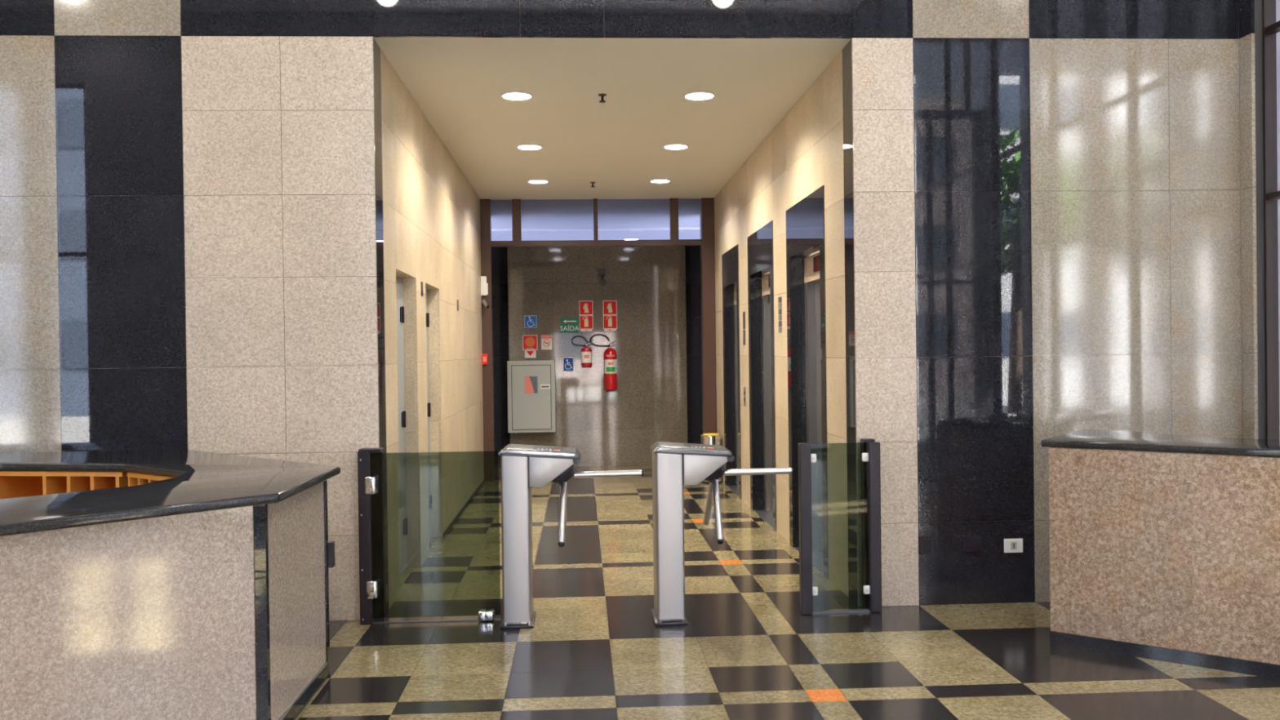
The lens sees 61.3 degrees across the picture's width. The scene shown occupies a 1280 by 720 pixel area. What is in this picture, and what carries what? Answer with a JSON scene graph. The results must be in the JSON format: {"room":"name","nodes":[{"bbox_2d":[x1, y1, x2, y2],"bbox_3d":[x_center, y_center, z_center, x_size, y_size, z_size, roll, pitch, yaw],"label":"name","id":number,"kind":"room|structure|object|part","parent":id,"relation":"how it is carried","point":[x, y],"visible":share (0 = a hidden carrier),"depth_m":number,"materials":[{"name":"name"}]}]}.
{"room":"lobby","nodes":[
{"label":"lobby","id":0,"kind":"room"},
{"bbox_2d":[373,37,493,453],"bbox_3d":[-1.821,-0.185,9.903,0.300,3.361,7.823,-1,0,-3],"label":"wall","id":1,"kind":"structure","parent":0,"point":[428,211],"depth_m":7.81,"materials":[{"name":"brown"}]},
{"bbox_2d":[394,275,405,453],"bbox_3d":[-1.595,0.437,7.032,0.092,1.985,0.806,-1,0,-3],"label":"door","id":2,"kind":"structure","parent":1,"relation":"in","point":[399,282],"depth_m":7.29,"materials":[{"name":"grey paint"}]},
{"bbox_2d":[421,281,422,296],"bbox_3d":[-1.551,-0.506,7.689,0.004,0.100,0.060,-1,0,-3],"label":"wall slot","id":3,"kind":"object","parent":1,"relation":"attached to","point":[421,282],"visible":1,"depth_m":7.69,"materials":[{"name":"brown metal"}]},
{"bbox_2d":[425,288,431,452],"bbox_3d":[-1.662,0.430,8.265,0.092,1.980,0.756,-1,0,-3],"label":"door","id":4,"kind":"structure","parent":1,"relation":"in","point":[428,404],"depth_m":8.55,"materials":[{"name":"grey paint"}]},
{"bbox_2d":[480,275,488,295],"bbox_3d":[-1.776,-0.845,12.303,0.083,0.220,0.044,-1,0,-3],"label":"intercom box","id":5,"kind":"object","parent":1,"relation":"attached to","point":[484,286],"visible":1,"depth_m":12.28,"materials":[{"name":"white plastic"}]},
{"bbox_2d":[481,353,488,364],"bbox_3d":[-1.768,-0.009,12.313,0.062,0.120,0.037,-1,0,-3],"label":"fire alarm","id":6,"kind":"object","parent":1,"relation":"attached to","point":[485,361],"visible":1,"depth_m":12.30,"materials":[{"name":"red plastic"}]},
{"bbox_2d":[481,298,489,308],"bbox_3d":[-1.743,-0.637,12.275,0.071,0.110,0.115,-1,1,-43],"label":"security camera","id":7,"kind":"object","parent":1,"relation":"attached to","point":[485,303],"visible":1,"depth_m":12.24,"materials":[{"name":"black plastic"}]},
{"bbox_2d":[490,198,702,247],"bbox_3d":[-0.501,-1.583,12.440,2.426,0.541,0.080,-1,0,-3],"label":"trim","id":8,"kind":"structure","parent":1,"relation":"attached to","point":[517,242],"depth_m":12.40,"materials":[{"name":"brown wood"}]},
{"bbox_2d":[480,197,716,451],"bbox_3d":[-0.466,-0.238,12.452,2.684,3.231,0.100,-1,0,-3],"label":"trim","id":9,"kind":"structure","parent":1,"relation":"attached to","point":[707,204],"depth_m":12.46,"materials":[{"name":"brown"}]},
{"bbox_2d":[491,245,702,467],"bbox_3d":[-0.544,-0.013,13.951,3.084,2.920,0.120,-1,0,-3],"label":"wall","id":10,"kind":"structure","parent":0,"point":[656,290],"depth_m":13.90,"materials":[{"name":"grey"}]},
{"bbox_2d":[522,334,537,358],"bbox_3d":[-1.407,-0.173,13.837,0.189,0.293,0.012,-1,0,-3],"label":"sign","id":11,"kind":"object","parent":10,"relation":"attached to","point":[530,345],"visible":1,"depth_m":13.84,"materials":[{"name":"red plastic"}]},
{"bbox_2d":[524,315,537,327],"bbox_3d":[-1.402,-0.492,13.834,0.156,0.155,0.013,-1,0,-3],"label":"accessibility sign","id":12,"kind":"object","parent":10,"relation":"attached to","point":[529,321],"visible":1,"depth_m":13.83,"materials":[{"name":"blue plastic"}]},
{"bbox_2d":[506,360,555,432],"bbox_3d":[-1.379,0.463,13.751,0.601,0.912,0.194,-1,0,-3],"label":"electrical panel","id":13,"kind":"object","parent":10,"relation":"attached to","point":[531,396],"visible":1,"depth_m":13.66,"materials":[{"name":"grey paint"}]},
{"bbox_3d":[-1.377,0.314,13.658,0.159,0.210,0.001,-1,0,-3],"label":"pane","id":14,"kind":"part","parent":13,"relation":"part of","materials":[{"name":"blue"}]},
{"bbox_2d":[541,334,551,349],"bbox_3d":[-1.198,-0.226,13.849,0.136,0.187,0.009,-1,0,-3],"label":"notice","id":15,"kind":"object","parent":10,"relation":"attached to","point":[546,340],"visible":1,"depth_m":13.85,"materials":[{"name":"white"}]},
{"bbox_2d":[563,357,573,371],"bbox_3d":[-0.919,0.057,13.864,0.134,0.177,0.013,-1,0,-3],"label":"accessibility sign","id":16,"kind":"object","parent":10,"relation":"attached to","point":[568,362],"visible":1,"depth_m":13.87,"materials":[{"name":"blue plastic"}]},
{"bbox_2d":[560,317,578,333],"bbox_3d":[-0.904,-0.444,13.865,0.243,0.192,0.006,-1,0,-3],"label":"exit sign","id":17,"kind":"object","parent":10,"relation":"attached to","point":[568,325],"visible":1,"depth_m":13.87,"materials":[{"name":"teal plastic"}]},
{"bbox_3d":[-0.904,-0.402,13.864,0.236,0.077,0.002,-1,0,-3],"label":"word panel","id":18,"kind":"part","parent":17,"relation":"part of","materials":[{"name":"teal plastic"}]},
{"bbox_2d":[571,335,593,367],"bbox_3d":[-0.729,-0.109,13.746,0.260,0.413,0.142,-1,1,-37],"label":"fire extinguisher","id":19,"kind":"object","parent":10,"relation":"attached to","point":[586,352],"visible":1,"depth_m":13.72,"materials":[{"name":"red paint"}]},
{"bbox_2d":[578,300,592,315],"bbox_3d":[-0.692,-0.668,13.874,0.176,0.185,0.008,-1,0,-3],"label":"fire sign","id":20,"kind":"object","parent":10,"relation":"attached to","point":[585,306],"visible":1,"depth_m":13.87,"materials":[{"name":"red plastic"}]},
{"bbox_2d":[579,315,593,331],"bbox_3d":[-0.690,-0.470,13.874,0.176,0.205,0.011,-1,0,-3],"label":"fire sign","id":21,"kind":"object","parent":10,"relation":"attached to","point":[586,322],"visible":1,"depth_m":13.88,"materials":[{"name":"red plastic"}]},
{"bbox_2d":[597,268,606,285],"bbox_3d":[-0.486,-1.064,13.836,0.107,0.219,0.100,-1,0,-3],"label":"emergency light","id":22,"kind":"object","parent":10,"relation":"attached to","point":[601,272],"visible":1,"depth_m":13.81,"materials":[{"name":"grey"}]},
{"bbox_3d":[-0.494,-1.124,13.876,0.097,0.100,0.020,-1,0,-3],"label":"plate","id":23,"kind":"part","parent":22,"relation":"part of","materials":[{"name":"grey plastic"}]},
{"bbox_2d":[589,333,617,391],"bbox_3d":[-0.464,0.034,13.782,0.351,0.739,0.167,-1,0,-3],"label":"fire extinguisher","id":24,"kind":"object","parent":10,"relation":"attached to","point":[610,353],"visible":1,"depth_m":13.72,"materials":[{"name":"red paint"}]},
{"bbox_2d":[602,300,617,315],"bbox_3d":[-0.387,-0.673,13.890,0.180,0.185,0.008,-1,0,-3],"label":"fire sign","id":25,"kind":"object","parent":10,"relation":"attached to","point":[610,307],"visible":1,"depth_m":13.89,"materials":[{"name":"red plastic"}]},
{"bbox_2d":[603,315,617,331],"bbox_3d":[-0.384,-0.475,13.891,0.180,0.205,0.011,-1,0,-3],"label":"fire sign","id":26,"kind":"object","parent":10,"relation":"attached to","point":[610,322],"visible":1,"depth_m":13.89,"materials":[{"name":"red plastic"}]},
{"bbox_2d":[373,36,851,240],"bbox_3d":[-0.485,-1.911,12.118,8.800,0.119,12.121,-1,0,-3],"label":"ceiling","id":27,"kind":"structure","parent":0,"point":[617,144],"depth_m":8.03,"materials":[{"name":"white paint"}]},
{"bbox_2d":[500,91,533,99],"bbox_3d":[-0.842,-1.804,7.377,0.218,0.010,0.218,-1,0,-3],"label":"recessed light","id":28,"kind":"object","parent":27,"relation":"in","point":[510,95],"visible":1,"depth_m":7.35,"materials":[{"name":"white paint"}]},
{"bbox_2d":[516,144,542,150],"bbox_3d":[-0.942,-1.817,9.220,0.218,0.010,0.218,-1,0,-3],"label":"recessed light","id":29,"kind":"object","parent":27,"relation":"in","point":[529,147],"visible":1,"depth_m":9.20,"materials":[{"name":"white paint"}]},
{"bbox_2d":[527,179,548,183],"bbox_3d":[-1.043,-1.830,11.077,0.218,0.010,0.218,-1,0,-3],"label":"recessed light","id":30,"kind":"object","parent":27,"relation":"in","point":[534,181],"visible":1,"depth_m":11.05,"materials":[{"name":"white paint"}]},
{"bbox_2d":[491,227,700,231],"bbox_3d":[-0.764,-1.863,15.408,8.600,0.020,0.120,-1,0,-3],"label":"trim","id":31,"kind":"structure","parent":27,"relation":"attached to","point":[599,228],"depth_m":15.38,"materials":[{"name":"white paint"}]},
{"bbox_2d":[598,93,606,102],"bbox_3d":[-0.257,-1.791,7.394,0.060,0.050,0.060,-1,0,-3],"label":"sprinkler","id":32,"kind":"object","parent":27,"relation":"attached to","point":[602,95],"visible":1,"depth_m":7.38,"materials":[{"name":"brown metal"}]},
{"bbox_2d":[624,238,638,239],"bbox_3d":[-0.137,-1.888,16.904,0.232,0.010,0.232,-1,0,-3],"label":"recessed light","id":33,"kind":"object","parent":27,"relation":"in","point":[624,238],"visible":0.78,"depth_m":16.87,"materials":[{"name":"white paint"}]},
{"bbox_2d":[649,178,670,182],"bbox_3d":[0.208,-1.847,11.145,0.218,0.010,0.218,-1,0,-3],"label":"recessed light","id":34,"kind":"object","parent":27,"relation":"in","point":[655,180],"visible":1,"depth_m":11.10,"materials":[{"name":"white glass"}]},
{"bbox_2d":[663,143,688,149],"bbox_3d":[0.309,-1.834,9.288,0.218,0.010,0.218,-1,0,-3],"label":"recessed light","id":35,"kind":"object","parent":27,"relation":"in","point":[672,146],"visible":1,"depth_m":9.25,"materials":[{"name":"white paint"}]},
{"bbox_2d":[683,91,715,99],"bbox_3d":[0.409,-1.820,7.445,0.218,0.010,0.218,-1,0,-3],"label":"recessed light","id":36,"kind":"object","parent":27,"relation":"in","point":[695,95],"visible":1,"depth_m":7.42,"materials":[{"name":"white glass"}]},
{"bbox_2d":[0,0,1242,620],"bbox_3d":[-3.088,-0.582,5.994,13.500,4.250,0.200,-1,0,-3],"label":"wall","id":37,"kind":"structure","parent":0,"point":[1046,203],"depth_m":6.11,"materials":[{"name":"beige stone"}]},
{"bbox_2d":[919,536,932,555],"bbox_3d":[1.629,1.059,6.155,0.070,0.102,0.014,-1,0,-3],"label":"outlet plate","id":38,"kind":"object","parent":37,"relation":"attached to","point":[926,543],"visible":1,"depth_m":6.15,"materials":[{"name":"black plastic"}]},
{"bbox_2d":[963,535,982,551],"bbox_3d":[1.902,1.050,6.172,0.110,0.092,0.010,-1,0,-3],"label":"outlet plate","id":39,"kind":"object","parent":37,"relation":"attached to","point":[971,543],"visible":1,"depth_m":6.17,"materials":[{"name":"black plastic"}]},
{"bbox_2d":[1004,538,1022,552],"bbox_3d":[2.139,1.063,6.184,0.110,0.080,0.013,-1,0,-3],"label":"power outlet","id":40,"kind":"object","parent":37,"relation":"attached to","point":[1011,545],"visible":1,"depth_m":6.18,"materials":[{"name":"white plastic"}]},
{"bbox_2d":[1010,542,1017,550],"bbox_3d":[2.139,1.063,6.179,0.034,0.044,0.002,-1,0,-3],"label":"socket","id":41,"kind":"object","parent":40,"relation":"attached to","point":[1013,544],"depth_m":6.18,"materials":[{"name":"grey paint"}]},
{"bbox_2d":[699,39,857,605],"bbox_3d":[1.159,-0.225,10.065,0.300,3.361,7.823,-1,0,-3],"label":"wall","id":42,"kind":"structure","parent":0,"point":[811,148],"depth_m":7.09,"materials":[{"name":"brown"}]},
{"bbox_2d":[721,244,741,499],"bbox_3d":[1.047,0.112,11.225,0.206,2.512,1.196,-1,0,-3],"label":"elevator","id":43,"kind":"object","parent":42,"relation":"attached to","point":[730,260],"visible":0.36,"depth_m":11.69,"materials":[{"name":"black metal"}]},
{"bbox_3d":[1.046,1.365,11.234,0.160,0.004,0.950,-1,0,-3],"label":"sill","id":44,"kind":"part","parent":43,"relation":"part of","materials":[{"name":"silver metal"}]},
{"bbox_3d":[1.091,-0.686,11.221,0.097,0.186,0.948,-1,0,-3],"label":"header panel","id":45,"kind":"part","parent":43,"relation":"part of","materials":[{"name":"beige metal"}]},
{"bbox_3d":[1.105,0.293,11.229,0.095,2.148,0.948,-1,0,-3],"label":"door frame","id":46,"kind":"part","parent":43,"relation":"part of","materials":[{"name":"silver metal"}]},
{"bbox_2d":[742,311,745,344],"bbox_3d":[0.992,-0.302,10.287,0.006,0.315,0.100,-1,0,-3],"label":"plate","id":47,"kind":"object","parent":42,"relation":"attached to","point":[744,313],"visible":1,"depth_m":10.27,"materials":[{"name":"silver metal"}]},
{"bbox_3d":[0.991,-0.377,10.287,0.005,0.165,0.100,-1,0,-3],"label":"plate","id":48,"kind":"part","parent":47,"relation":"part of","materials":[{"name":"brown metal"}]},
{"bbox_3d":[0.993,-0.214,10.288,0.005,0.140,0.100,-1,0,-3],"label":"plate","id":49,"kind":"part","parent":47,"relation":"part of","materials":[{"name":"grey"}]},
{"bbox_2d":[743,386,746,405],"bbox_3d":[0.998,0.348,10.292,0.012,0.175,0.100,-1,0,-3],"label":"panel","id":50,"kind":"object","parent":42,"relation":"attached to","point":[744,388],"visible":1,"depth_m":10.28,"materials":[{"name":"silver metal"}]},
{"bbox_2d":[746,220,776,531],"bbox_3d":[1.148,0.125,9.368,0.206,2.512,1.296,-1,0,-3],"label":"elevator","id":51,"kind":"object","parent":42,"relation":"attached to","point":[760,243],"visible":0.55,"depth_m":9.82,"materials":[{"name":"black metal"}]},
{"bbox_3d":[1.148,1.379,9.377,0.160,0.004,1.050,-1,0,-3],"label":"sill","id":52,"kind":"part","parent":51,"relation":"part of","materials":[{"name":"silver metal"}]},
{"bbox_3d":[1.192,-0.673,9.364,0.097,0.186,1.048,-1,0,-3],"label":"header panel","id":53,"kind":"part","parent":51,"relation":"part of","materials":[{"name":"beige metal"}]},
{"bbox_3d":[1.206,0.306,9.372,0.095,2.148,1.048,-1,0,-3],"label":"door frame","id":54,"kind":"part","parent":51,"relation":"part of","materials":[{"name":"silver metal"}]},
{"bbox_2d":[777,297,782,333],"bbox_3d":[1.093,-0.352,8.430,0.004,0.277,0.120,-1,0,-3],"label":"sign","id":55,"kind":"object","parent":42,"relation":"attached to","point":[780,305],"depth_m":8.42,"materials":[{"name":"grey metal"}]},
{"bbox_2d":[786,185,828,579],"bbox_3d":[1.250,0.138,7.510,0.206,2.512,1.256,-1,0,-3],"label":"elevator","id":56,"kind":"object","parent":42,"relation":"attached to","point":[805,220],"visible":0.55,"depth_m":7.93,"materials":[{"name":"black metal"}]},
{"bbox_3d":[1.249,1.392,7.519,0.160,0.004,1.010,-1,0,-3],"label":"sill","id":57,"kind":"part","parent":56,"relation":"part of","materials":[{"name":"silver metal"}]},
{"bbox_3d":[1.294,-0.659,7.507,0.097,0.186,1.008,-1,0,-3],"label":"header panel","id":58,"kind":"part","parent":56,"relation":"part of","materials":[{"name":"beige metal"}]},
{"bbox_3d":[1.307,0.320,7.515,0.095,2.148,1.008,-1,0,-3],"label":"door frame","id":59,"kind":"part","parent":56,"relation":"part of","materials":[{"name":"silver metal"}]},
{"bbox_3d":[1.319,0.410,7.729,0.020,1.956,0.424,-1,0,-3],"label":"door panel","id":60,"kind":"part","parent":56,"relation":"part of","materials":[{"name":"silver metal"}]},
{"bbox_2d":[295,465,1279,719],"bbox_3d":[1.109,1.436,7.582,22.000,0.080,21.400,-1,0,-3],"label":"floor","id":61,"kind":"structure","parent":0,"point":[594,649],"depth_m":5.20,"materials":[{"name":"brown tile"}]},
{"bbox_2d":[0,449,340,719],"bbox_3d":[-2.917,0.988,4.773,2.709,0.965,3.973,-1,1,-36],"label":"reception desk","id":62,"kind":"object","parent":61,"relation":"on","point":[201,593],"depth_m":3.80,"materials":[{"name":"stone"}]},
{"bbox_2d":[0,471,173,498],"bbox_3d":[-2.503,0.998,5.338,1.428,0.925,0.585,-1,0,22],"label":"shelves","id":63,"kind":"object","parent":62,"relation":"in","point":[13,484],"visible":0.12,"depth_m":5.26,"materials":[{"name":"orange wood"}]},
{"bbox_3d":[-2.793,0.550,5.391,0.696,0.022,0.340,-1,0,9],"label":"rail","id":64,"kind":"part","parent":63,"relation":"part of","materials":[{"name":"orange wood"}]},
{"bbox_3d":[-2.150,0.543,5.114,0.535,0.022,0.300,0,1,38],"label":"rail","id":65,"kind":"part","parent":63,"relation":"part of","materials":[{"name":"orange wood"}]},
{"bbox_3d":[-1.799,0.964,3.571,0.025,0.852,1.111,0,1,42],"label":"panel","id":66,"kind":"part","parent":62,"relation":"part of","materials":[{"name":"stone"}]},
{"bbox_2d":[0,449,340,536],"bbox_3d":[-2.939,0.524,4.813,2.617,0.037,3.963,-1,1,-38],"label":"countertop","id":67,"kind":"structure","parent":62,"relation":"on","point":[202,481],"depth_m":4.20,"materials":[{"name":"black stone"}]},
{"bbox_3d":[-1.407,0.993,4.012,0.047,0.927,0.066,0,1,44],"label":"corner post","id":68,"kind":"part","parent":62,"relation":"part of","materials":[{"name":"black stone"}]},
{"bbox_3d":[-1.425,0.952,4.479,0.025,0.852,0.885,-1,0,-3],"label":"panel","id":69,"kind":"part","parent":62,"relation":"part of","materials":[{"name":"stone"}]},
{"bbox_3d":[-1.451,0.986,4.941,0.043,0.927,0.039,-1,0,-3],"label":"post","id":70,"kind":"part","parent":62,"relation":"part of","materials":[{"name":"black stone"}]},
{"bbox_2d":[327,541,334,568],"bbox_3d":[-1.417,0.892,4.957,0.022,0.115,0.050,-1,0,-3],"label":"reader","id":71,"kind":"object","parent":62,"relation":"attached to","point":[331,545],"visible":1,"depth_m":4.93,"materials":[{"name":"black plastic"}]},
{"bbox_2d":[357,447,501,624],"bbox_3d":[-1.154,0.960,5.941,0.760,0.956,0.125,-1,0,-3],"label":"glass barrier","id":72,"kind":"object","parent":61,"relation":"on","point":[428,522],"visible":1,"depth_m":5.93,"materials":[{"name":"clear glass"}]},
{"bbox_3d":[-1.503,0.970,5.932,0.062,0.945,0.105,-1,0,-3],"label":"post","id":73,"kind":"part","parent":72,"relation":"part of","materials":[{"name":"black metal"}]},
{"bbox_3d":[-1.440,0.973,5.955,0.058,0.938,0.065,-1,0,-3],"label":"post","id":74,"kind":"part","parent":72,"relation":"part of","materials":[{"name":"black metal"}]},
{"bbox_2d":[498,444,643,629],"bbox_3d":[-0.440,0.948,5.950,0.740,0.961,0.601,-1,1,-39],"label":"turnstile","id":75,"kind":"object","parent":61,"relation":"on","point":[523,468],"visible":1,"depth_m":5.77,"materials":[{"name":"grey metal"}]},
{"bbox_3d":[-0.666,1.423,5.917,0.178,0.018,0.330,-1,0,-3],"label":"plate","id":76,"kind":"part","parent":75,"relation":"part of","materials":[{"name":"black plastic"}]},
{"bbox_3d":[-0.551,0.500,5.918,0.422,0.063,0.320,-1,0,-3],"label":"lid","id":77,"kind":"part","parent":75,"relation":"part of","materials":[{"name":"grey metal"}]},
{"bbox_3d":[-0.412,0.814,5.750,0.035,0.306,0.303,-1,0,-1],"label":"arm","id":78,"kind":"part","parent":75,"relation":"part of","materials":[{"name":"silver metal"}]},
{"bbox_3d":[-0.431,0.811,6.104,0.035,0.306,0.303,-1,0,-6],"label":"arm","id":79,"kind":"part","parent":75,"relation":"part of","materials":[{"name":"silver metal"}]},
{"bbox_3d":[-0.176,0.627,5.939,0.370,0.040,0.036,-1,0,-3],"label":"arm","id":80,"kind":"part","parent":75,"relation":"part of","materials":[{"name":"silver metal"}]},
{"bbox_2d":[700,433,721,484],"bbox_3d":[0.792,1.092,12.019,0.236,0.545,0.236,-1,0,-3],"label":"waste bin","id":81,"kind":"object","parent":61,"relation":"on","point":[706,438],"visible":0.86,"depth_m":11.93,"materials":[{"name":"silver metal"}]},
{"bbox_2d":[650,441,793,626],"bbox_3d":[0.387,0.937,5.975,0.740,0.961,0.601,-1,1,-39],"label":"turnstile","id":82,"kind":"object","parent":61,"relation":"on","point":[675,465],"visible":1,"depth_m":5.79,"materials":[{"name":"grey metal"}]},
{"bbox_3d":[0.161,1.412,5.942,0.178,0.018,0.330,-1,0,-3],"label":"plate","id":83,"kind":"part","parent":82,"relation":"part of","materials":[{"name":"black plastic"}]},
{"bbox_3d":[0.276,0.489,5.942,0.422,0.063,0.320,-1,0,-3],"label":"lid","id":84,"kind":"part","parent":82,"relation":"part of","materials":[{"name":"grey metal"}]},
{"bbox_3d":[0.396,0.800,6.129,0.035,0.306,0.303,-1,0,-6],"label":"arm","id":85,"kind":"part","parent":82,"relation":"part of","materials":[{"name":"silver metal"}]},
{"bbox_3d":[0.415,0.803,5.775,0.035,0.306,0.303,-1,0,-1],"label":"arm","id":86,"kind":"part","parent":82,"relation":"part of","materials":[{"name":"silver metal"}]},
{"bbox_3d":[0.650,0.616,5.964,0.370,0.040,0.036,-1,0,-3],"label":"arm","id":87,"kind":"part","parent":82,"relation":"part of","materials":[{"name":"silver metal"}]},
{"bbox_2d":[797,438,881,613],"bbox_3d":[1.110,0.928,6.054,0.450,0.960,0.145,-1,0,-3],"label":"gate","id":88,"kind":"object","parent":61,"relation":"on","point":[870,469],"visible":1,"depth_m":5.99,"materials":[{"name":"black metal"}]},
{"bbox_3d":[0.919,0.935,6.001,0.062,0.944,0.060,-1,0,-3],"label":"post","id":89,"kind":"part","parent":88,"relation":"part of","materials":[{"name":"black metal"}]},
{"bbox_3d":[1.117,1.402,6.025,0.337,0.012,0.020,-1,0,-3],"label":"rail","id":90,"kind":"part","parent":88,"relation":"part of","materials":[{"name":"grey metal"}]},
{"bbox_3d":[1.290,0.925,6.099,0.065,0.960,0.075,-1,0,-3],"label":"post","id":91,"kind":"part","parent":88,"relation":"part of","materials":[{"name":"black metal"}]},
{"bbox_3d":[1.306,0.929,6.022,0.062,0.944,0.060,-1,0,-3],"label":"post","id":92,"kind":"part","parent":88,"relation":"part of","materials":[{"name":"black metal"}]},
{"bbox_2d":[1040,429,1279,679],"bbox_3d":[3.028,0.889,5.072,2.068,1.003,0.853,0,1,39],"label":"reception desk","id":93,"kind":"object","parent":61,"relation":"on","point":[1172,557],"depth_m":5.01,"materials":[{"name":"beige stone"}]},
{"bbox_3d":[2.170,0.886,5.239,0.280,0.905,0.254,-1,0,-3],"label":"panel","id":94,"kind":"part","parent":93,"relation":"part of","materials":[{"name":"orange stone"}]},
{"bbox_3d":[2.420,0.884,5.039,0.287,0.905,0.025,0,1,39],"label":"panel","id":95,"kind":"part","parent":93,"relation":"part of","materials":[{"name":"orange stone"}]},
{"bbox_2d":[1040,429,1279,457],"bbox_3d":[3.029,0.405,5.077,2.076,0.035,0.814,0,1,39],"label":"countertop","id":96,"kind":"structure","parent":93,"relation":"on","point":[1121,440],"depth_m":5.19,"materials":[{"name":"black stone"}]},
{"bbox_3d":[2.790,0.882,4.742,0.659,0.905,0.025,0,1,39],"label":"panel","id":97,"kind":"part","parent":93,"relation":"part of","materials":[{"name":"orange stone"}]},
{"bbox_2d":[1238,0,1266,457],"bbox_3d":[3.519,-0.710,6.205,0.080,4.170,0.135,-1,0,-3],"label":"wall","id":98,"kind":"structure","parent":0,"point":[1251,51],"depth_m":6.15,"materials":[{"name":"grey stone"}]},
{"bbox_2d":[1262,0,1279,457],"bbox_3d":[3.812,-1.693,1.669,0.070,6.200,8.977,-1,0,-3],"label":"window","id":99,"kind":"structure","parent":98,"relation":"in","point":[1270,27],"depth_m":6.12,"materials":[{"name":"brown metal"}]},
{"bbox_2d":[1275,0,1279,438],"bbox_3d":[7.622,-2.877,6.654,7.980,8.590,0.300,-1,0,-3],"label":"wall","id":100,"kind":"structure","parent":0,"point":[1277,2],"depth_m":6.30,"materials":[{"name":"grey stone"}]}
]}

